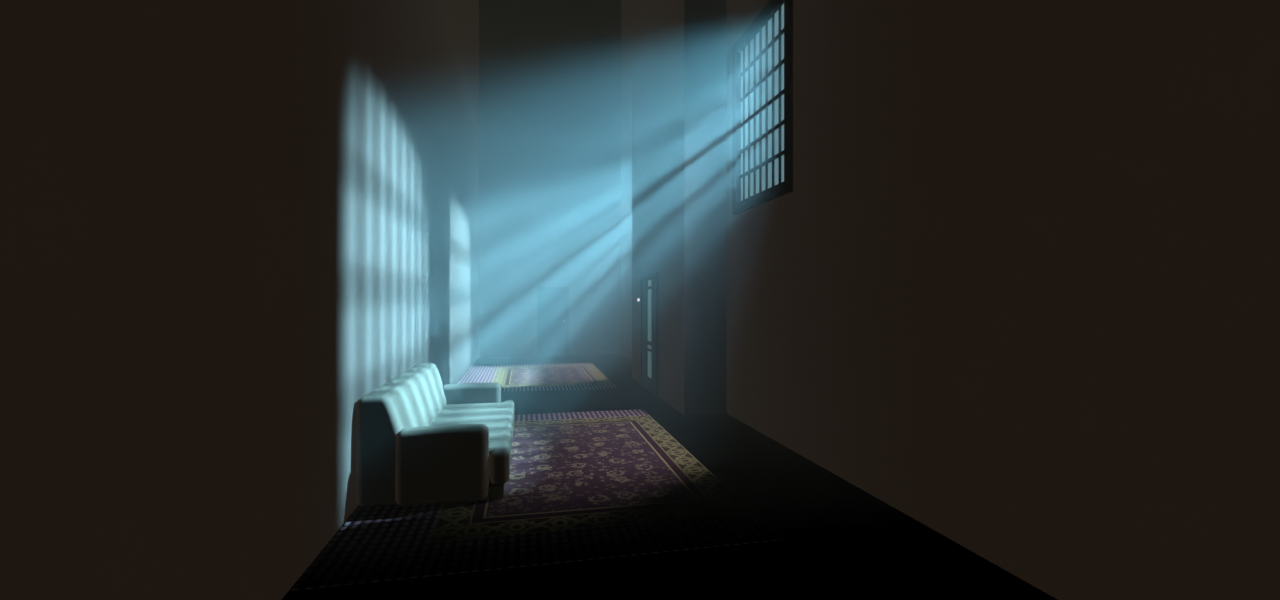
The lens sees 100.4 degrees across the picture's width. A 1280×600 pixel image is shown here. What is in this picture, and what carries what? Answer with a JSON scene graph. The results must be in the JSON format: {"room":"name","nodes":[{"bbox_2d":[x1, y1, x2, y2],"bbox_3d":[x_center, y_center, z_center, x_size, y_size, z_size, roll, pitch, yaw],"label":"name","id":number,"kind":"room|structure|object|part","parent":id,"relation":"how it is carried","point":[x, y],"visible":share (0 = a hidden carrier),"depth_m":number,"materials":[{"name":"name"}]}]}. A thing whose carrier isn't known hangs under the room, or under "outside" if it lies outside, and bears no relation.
{"room":"hallway","nodes":[
{"label":"hallway","id":0,"kind":"room"},
{"bbox_2d":[0,0,478,599],"bbox_3d":[-2.681,-4.100,6.122,0.120,11.400,18.540,0,0,-12],"label":"wall","id":1,"kind":"structure","parent":0,"point":[226,226],"depth_m":2.25,"materials":[{"name":"paint"}]},
{"bbox_2d":[479,0,620,356],"bbox_3d":[-2.516,-4.100,15.580,4.190,11.400,0.120,0,0,-12],"label":"wall","id":2,"kind":"structure","parent":0,"point":[550,70],"depth_m":15.48,"materials":[{"name":"paint"}]},
{"bbox_2d":[537,287,568,354],"bbox_3d":[-2.518,0.610,15.472,0.910,1.980,0.087,0,0,-12],"label":"door","id":3,"kind":"structure","parent":2,"relation":"in","point":[552,302],"depth_m":15.49,"materials":[{"name":"teal paint"}]},
{"bbox_2d":[621,0,631,358],"bbox_3d":[-0.034,-4.100,13.547,0.045,11.400,4.900,0,0,-12],"label":"wall","id":4,"kind":"structure","parent":0,"point":[626,5],"depth_m":15.05,"materials":[{"name":"paint"}]},
{"bbox_2d":[282,354,1056,599],"bbox_3d":[-0.633,1.675,6.564,4.310,0.150,18.540,0,0,-12],"label":"floor","id":5,"kind":"structure","parent":0,"point":[840,541],"depth_m":3.30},
{"bbox_2d":[292,409,782,590],"bbox_3d":[-0.938,1.596,5.358,2.935,0.007,4.330,0,0,-12],"label":"patterned rug","id":6,"kind":"object","parent":5,"relation":"on","point":[580,486],"visible":0.76,"depth_m":3.90,"materials":[{"name":"fabric"}]},
{"bbox_2d":[357,363,513,506],"bbox_3d":[-1.850,1.168,5.289,1.137,0.849,2.400,0,0,-12],"label":"sofa","id":7,"kind":"object","parent":6,"relation":"on","point":[422,440],"visible":1,"depth_m":4.16,"materials":[{"name":"fabric"}]},
{"bbox_3d":[-2.229,1.168,5.207,0.362,0.849,2.300,0,0,-12],"label":"backrest","id":8,"kind":"part","parent":7,"relation":"part of","materials":[{"name":"fabric"}]},
{"bbox_3d":[-1.554,1.293,4.217,0.690,0.598,0.180,0,0,-12],"label":"armrest","id":9,"kind":"part","parent":7,"relation":"part of","materials":[{"name":"fabric"}]},
{"bbox_3d":[-1.692,1.351,5.323,0.815,0.267,2.330,0,0,-12],"label":"seat","id":10,"kind":"part","parent":7,"relation":"part of","materials":[{"name":"fabric"}]},
{"bbox_3d":[-2.022,1.293,6.387,0.690,0.598,0.180,0,0,-12],"label":"armrest","id":11,"kind":"part","parent":7,"relation":"part of","materials":[{"name":"fabric"}]},
{"bbox_2d":[458,363,616,391],"bbox_3d":[-2.236,1.596,11.282,2.895,0.007,3.900,0,0,-12],"label":"patterned rug","id":12,"kind":"object","parent":5,"relation":"on","point":[572,376],"visible":0.8,"depth_m":10.96,"materials":[{"name":"fabric"}]},
{"bbox_2d":[632,0,726,414],"bbox_3d":[0.596,-4.100,9.284,0.760,11.400,3.700,0,0,-12],"label":"wall pier","id":13,"kind":"object","parent":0,"point":[679,47],"visible":0.89,"depth_m":7.58,"materials":[{"name":"paint"}]},
{"bbox_2d":[640,272,658,396],"bbox_3d":[0.151,0.570,9.424,0.049,2.060,1.300,0,0,-12],"label":"door","id":14,"kind":"structure","parent":13,"relation":"attached to","point":[649,283],"depth_m":9.31,"materials":[{"name":"teal paint"}]},
{"bbox_3d":[0.182,0.268,9.343,0.018,0.913,0.348,0,0,-12],"label":"glass pane","id":15,"kind":"part","parent":14,"relation":"part of","materials":[{"name":"teal"}]},
{"bbox_3d":[0.182,1.130,9.343,0.018,0.458,0.348,0,0,-12],"label":"glass pane","id":16,"kind":"part","parent":14,"relation":"part of","materials":[{"name":"teal"}]},
{"bbox_2d":[727,0,1279,599],"bbox_3d":[2.265,-4.100,2.790,0.045,11.400,9.700,0,0,-12],"label":"wall","id":17,"kind":"structure","parent":0,"point":[1015,287],"depth_m":2.98,"materials":[{"name":"paint"}]},
{"bbox_2d":[732,0,792,214],"bbox_3d":[1.455,-2.295,6.452,0.065,2.286,1.616,0,0,-12],"label":"window","id":18,"kind":"structure","parent":17,"relation":"in","point":[785,187],"depth_m":6.28,"materials":[{"name":"paint"}]}
]}

